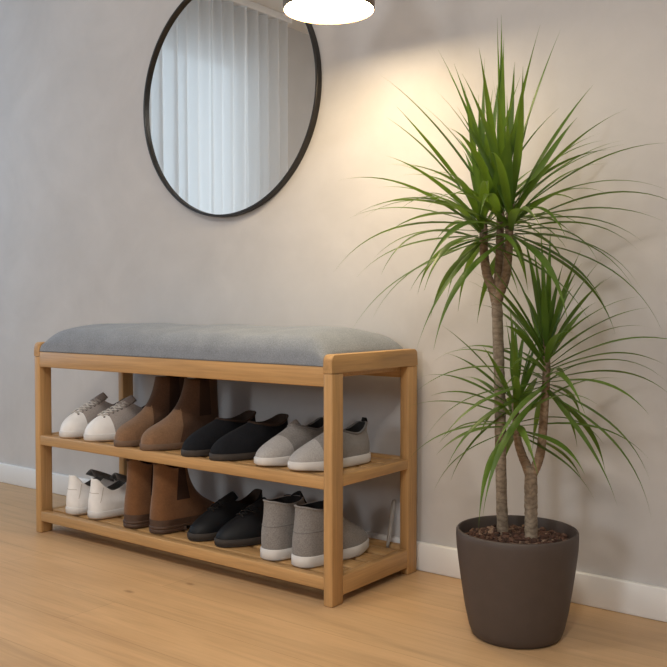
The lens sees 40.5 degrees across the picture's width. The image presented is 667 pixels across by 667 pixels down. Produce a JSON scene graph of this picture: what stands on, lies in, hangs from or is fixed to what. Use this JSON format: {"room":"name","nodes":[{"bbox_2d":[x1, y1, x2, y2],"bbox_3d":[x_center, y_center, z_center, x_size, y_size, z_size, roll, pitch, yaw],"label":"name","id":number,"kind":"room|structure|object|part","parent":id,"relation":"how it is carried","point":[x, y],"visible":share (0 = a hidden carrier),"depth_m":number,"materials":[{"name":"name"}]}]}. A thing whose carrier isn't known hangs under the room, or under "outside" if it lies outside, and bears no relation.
{"room":"home entryway","nodes":[
{"label":"home entryway","id":0,"kind":"room"},
{"bbox_2d":[0,0,666,587],"bbox_3d":[-0.008,-0.608,2.229,4.600,2.270,0.100,1,2,38],"label":"wall","id":1,"kind":"structure","parent":0,"point":[91,233],"depth_m":2.08,"materials":[{"name":"paint"}]},
{"bbox_2d":[143,0,321,216],"bbox_3d":[-0.282,-0.620,2.364,0.628,0.628,0.018,1,2,38],"label":"round mirror","id":2,"kind":"object","parent":1,"relation":"attached to","point":[232,91],"visible":0.93,"depth_m":2.35,"materials":[{"name":"black metal"}]},
{"bbox_2d":[0,463,666,621],"bbox_3d":[-0.002,0.497,2.191,4.500,0.064,0.013,1,2,38],"label":"baseboard","id":3,"kind":"structure","parent":1,"relation":"attached to","point":[643,600],"depth_m":1.80,"materials":[{"name":"white paint"}]},
{"bbox_2d":[0,482,666,666],"bbox_3d":[-1.596,0.623,0.202,4.600,0.060,5.312,1,2,38],"label":"floor","id":4,"kind":"structure","parent":0,"point":[70,597],"depth_m":1.72,"materials":[{"name":"brown wood"}]},
{"bbox_2d":[34,323,417,607],"bbox_3d":[-0.298,0.253,2.195,0.985,0.551,0.312,1,2,38],"label":"bench","id":5,"kind":"object","parent":4,"relation":"on","point":[319,356],"visible":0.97,"depth_m":1.99,"materials":[{"name":"brown wood"}]},
{"bbox_3d":[-0.680,0.037,2.482,0.022,0.037,0.312,1,2,38],"label":"rail","id":6,"kind":"part","parent":5,"relation":"part of","materials":[{"name":"brown wood"}]},
{"bbox_3d":[-0.763,0.291,2.381,0.022,0.463,0.038,1,2,38],"label":"leg","id":7,"kind":"part","parent":5,"relation":"part of","materials":[{"name":"brown wood"}]},
{"bbox_3d":[-0.680,0.482,2.496,0.020,0.040,0.239,1,2,38],"label":"rail","id":8,"kind":"part","parent":5,"relation":"part of","materials":[{"name":"brown wood"}]},
{"bbox_2d":[65,469,117,514],"bbox_3d":[-0.618,0.410,2.408,0.081,0.107,0.214,1,2,37],"label":"sneaker","id":9,"kind":"object","parent":5,"relation":"on","point":[77,496],"visible":0.59,"depth_m":2.33,"materials":[{"name":"leather"}]},
{"bbox_2d":[59,392,124,437],"bbox_3d":[-0.626,0.210,2.386,0.081,0.108,0.214,2,3,45],"label":"sneaker","id":10,"kind":"object","parent":5,"relation":"on","point":[75,424],"visible":0.59,"depth_m":2.33,"materials":[{"name":"white fabric"}]},
{"bbox_2d":[87,473,126,518],"bbox_3d":[-0.546,0.412,2.360,0.081,0.107,0.214,2,2,40],"label":"sneaker","id":11,"kind":"object","parent":5,"relation":"on","point":[104,502],"visible":0.65,"depth_m":2.29,"materials":[{"name":"leather"}]},
{"bbox_2d":[84,395,144,441],"bbox_3d":[-0.538,0.212,2.320,0.214,0.108,0.081,-2,3,-44],"label":"sneaker","id":12,"kind":"object","parent":5,"relation":"on","point":[104,427],"visible":0.6,"depth_m":2.27,"materials":[{"name":"white fabric"}]},
{"bbox_3d":[-0.596,0.284,2.599,0.022,0.463,0.038,1,2,38],"label":"leg","id":13,"kind":"part","parent":5,"relation":"part of","materials":[{"name":"brown wood"}]},
{"bbox_2d":[123,458,152,527],"bbox_3d":[-0.433,0.380,2.270,0.083,0.176,0.218,1,2,39],"label":"boot","id":14,"kind":"object","parent":5,"relation":"on","point":[139,483],"visible":0.48,"depth_m":2.19,"materials":[{"name":"leather"}]},
{"bbox_2d":[114,376,186,446],"bbox_3d":[-0.452,0.180,2.250,0.083,0.178,0.219,2,3,44],"label":"boot","id":15,"kind":"object","parent":5,"relation":"on","point":[166,391],"visible":0.6,"depth_m":2.23,"materials":[{"name":"brown leather"}]},
{"bbox_2d":[139,378,218,450],"bbox_3d":[-0.368,0.182,2.185,0.083,0.178,0.219,2,3,44],"label":"boot","id":16,"kind":"object","parent":5,"relation":"on","point":[196,407],"visible":0.84,"depth_m":2.17,"materials":[{"name":"brown leather"}]},
{"bbox_2d":[149,463,214,533],"bbox_3d":[-0.358,0.382,2.215,0.083,0.176,0.218,2,2,42],"label":"boot","id":17,"kind":"object","parent":5,"relation":"on","point":[176,504],"visible":0.86,"depth_m":2.15,"materials":[{"name":"leather"}]},
{"bbox_3d":[-0.386,0.287,2.082,0.942,0.025,0.021,1,2,38],"label":"rail","id":18,"kind":"part","parent":5,"relation":"part of","materials":[{"name":"brown wood"}]},
{"bbox_3d":[-0.386,0.076,2.075,0.942,0.040,0.021,1,2,38],"label":"rail","id":19,"kind":"part","parent":5,"relation":"part of","materials":[{"name":"brown wood"}]},
{"bbox_3d":[-0.386,0.487,2.088,0.942,0.026,0.021,1,2,38],"label":"rail","id":20,"kind":"part","parent":5,"relation":"part of","materials":[{"name":"brown wood"}]},
{"bbox_2d":[181,410,255,456],"bbox_3d":[-0.265,0.231,2.108,0.085,0.085,0.217,2,3,45],"label":"shoe","id":21,"kind":"object","parent":5,"relation":"on","point":[199,443],"visible":0.62,"depth_m":2.06,"materials":[{"name":"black fabric"}]},
{"bbox_2d":[40,323,402,366],"bbox_3d":[-0.298,0.015,2.188,0.939,0.075,0.311,1,2,38],"label":"seat cushion","id":22,"kind":"object","parent":5,"relation":"on","point":[166,344],"depth_m":2.00,"materials":[{"name":"grey fabric"}]},
{"bbox_2d":[187,489,262,540],"bbox_3d":[-0.253,0.424,2.148,0.219,0.095,0.085,-2,2,-41],"label":"shoe","id":23,"kind":"object","parent":5,"relation":"on","point":[206,526],"visible":0.62,"depth_m":2.10,"materials":[{"name":"black leather"}]},
{"bbox_2d":[209,413,288,460],"bbox_3d":[-0.185,0.233,2.047,0.085,0.085,0.217,2,3,44],"label":"shoe","id":24,"kind":"object","parent":5,"relation":"on","point":[243,442],"visible":0.84,"depth_m":2.00,"materials":[{"name":"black fabric"}]},
{"bbox_2d":[214,494,290,547],"bbox_3d":[-0.175,0.426,2.086,0.219,0.095,0.085,-2,2,-41],"label":"shoe","id":25,"kind":"object","parent":5,"relation":"on","point":[245,528],"visible":0.48,"depth_m":2.03,"materials":[{"name":"black leather"}]},
{"bbox_2d":[260,491,306,560],"bbox_3d":[-0.070,0.411,1.992,0.085,0.132,0.222,2,3,43],"label":"sneaker","id":26,"kind":"object","parent":5,"relation":"on","point":[279,512],"visible":0.67,"depth_m":1.91,"materials":[{"name":"grey fabric"}]},
{"bbox_2d":[254,415,323,465],"bbox_3d":[-0.088,0.231,1.973,0.214,0.094,0.083,-2,3,-44],"label":"shoe","id":27,"kind":"object","parent":5,"relation":"on","point":[277,451],"visible":0.73,"depth_m":1.93,"materials":[{"name":"grey fabric"}]},
{"bbox_2d":[288,417,370,470],"bbox_3d":[-0.005,0.233,1.910,0.214,0.094,0.083,-2,3,-44],"label":"shoe","id":28,"kind":"object","parent":5,"relation":"on","point":[356,446],"visible":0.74,"depth_m":1.89,"materials":[{"name":"grey fabric"}]},
{"bbox_2d":[291,500,368,567],"bbox_3d":[-0.002,0.413,1.940,0.085,0.132,0.222,2,3,44],"label":"sneaker","id":29,"kind":"object","parent":5,"relation":"on","point":[308,530],"visible":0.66,"depth_m":1.86,"materials":[{"name":"grey fabric"}]},
{"bbox_3d":[0.000,0.310,1.795,0.022,0.463,0.038,1,2,38],"label":"leg","id":30,"kind":"part","parent":5,"relation":"part of","materials":[{"name":"brown wood"}]},
{"bbox_3d":[0.083,0.056,1.896,0.022,0.037,0.312,1,2,38],"label":"rail","id":31,"kind":"part","parent":5,"relation":"part of","materials":[{"name":"brown wood"}]},
{"bbox_3d":[0.084,0.501,1.910,0.020,0.040,0.239,1,2,38],"label":"rail","id":32,"kind":"part","parent":5,"relation":"part of","materials":[{"name":"brown wood"}]},
{"bbox_3d":[0.084,0.291,1.903,0.020,0.022,0.239,1,2,38],"label":"rail","id":33,"kind":"part","parent":5,"relation":"part of","materials":[{"name":"brown wood"}]},
{"bbox_3d":[-0.212,0.069,2.302,0.942,0.040,0.020,1,2,38],"label":"rail","id":34,"kind":"part","parent":5,"relation":"part of","materials":[{"name":"brown wood"}]},
{"bbox_3d":[-0.212,0.480,2.315,0.942,0.026,0.020,1,2,38],"label":"rail","id":35,"kind":"part","parent":5,"relation":"part of","materials":[{"name":"brown wood"}]},
{"bbox_3d":[-0.212,0.280,2.309,0.942,0.025,0.020,1,2,38],"label":"rail","id":36,"kind":"part","parent":5,"relation":"part of","materials":[{"name":"brown wood"}]},
{"bbox_2d":[386,500,395,547],"bbox_3d":[0.128,0.425,2.022,0.005,0.103,0.036,1,2,38],"label":"shoehorn","id":37,"kind":"object","parent":5,"relation":"on","point":[393,503],"visible":1,"depth_m":2.02,"materials":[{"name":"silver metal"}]},
{"bbox_3d":[0.167,0.303,2.013,0.022,0.463,0.038,1,2,38],"label":"leg","id":38,"kind":"part","parent":5,"relation":"part of","materials":[{"name":"brown wood"}]},
{"bbox_2d":[340,24,666,648],"bbox_3d":[0.297,-0.019,1.609,0.636,1.132,0.516,1,2,33],"label":"dracaena","id":39,"kind":"object","parent":4,"relation":"on","point":[517,572],"visible":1,"depth_m":1.60,"materials":[{"name":"green plant"}]},
{"bbox_3d":[0.250,-0.246,1.635,0.522,0.536,0.518,1,2,38],"label":"crown","id":40,"kind":"part","parent":39,"relation":"part of","materials":[{"name":"green plant"}]},
{"bbox_3d":[0.309,0.160,1.669,0.038,0.474,0.023,1,2,19],"label":"stem","id":41,"kind":"part","parent":39,"relation":"part of","materials":[{"name":"grey plant"}]},
{"bbox_3d":[0.285,-0.312,1.633,0.597,0.549,0.470,1,2,38],"label":"crown","id":42,"kind":"part","parent":39,"relation":"part of","materials":[{"name":"green plant"}]},
{"bbox_3d":[0.307,-0.221,1.616,0.511,0.486,0.484,1,2,38],"label":"crown","id":43,"kind":"part","parent":39,"relation":"part of","materials":[{"name":"green plant"}]},
{"bbox_3d":[0.347,0.124,1.632,0.368,0.368,0.409,-1,2,-21],"label":"crown","id":44,"kind":"part","parent":39,"relation":"part of","materials":[{"name":"green plant"}]},
{"bbox_3d":[0.358,0.318,1.635,0.027,0.158,0.024,1,2,38],"label":"stem","id":45,"kind":"part","parent":39,"relation":"part of","materials":[{"name":"grey plant"}]},
{"bbox_3d":[0.379,0.054,1.598,0.439,0.497,0.466,0,2,13],"label":"crown","id":46,"kind":"part","parent":39,"relation":"part of","materials":[{"name":"green plant"}]},
{"bbox_2d":[456,515,578,648],"bbox_3d":[0.332,0.450,1.641,0.218,0.192,0.218,1,2,38],"label":"pot","id":47,"kind":"object","parent":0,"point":[518,575],"depth_m":1.56,"materials":[{"name":"plastic"}]},
{"bbox_3d":[-1.596,-1.716,0.125,4.600,0.080,5.312,1,2,38],"label":"ceiling","id":48,"kind":"structure","parent":0,"visible":0},
{"bbox_2d":[283,0,374,23],"bbox_3d":[-0.009,-1.187,1.790,0.184,1.084,0.184,1,2,38],"label":"pendant lamp","id":49,"kind":"object","parent":48,"relation":"hanging from","point":[308,11],"visible":1,"depth_m":1.81,"materials":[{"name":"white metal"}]}
]}

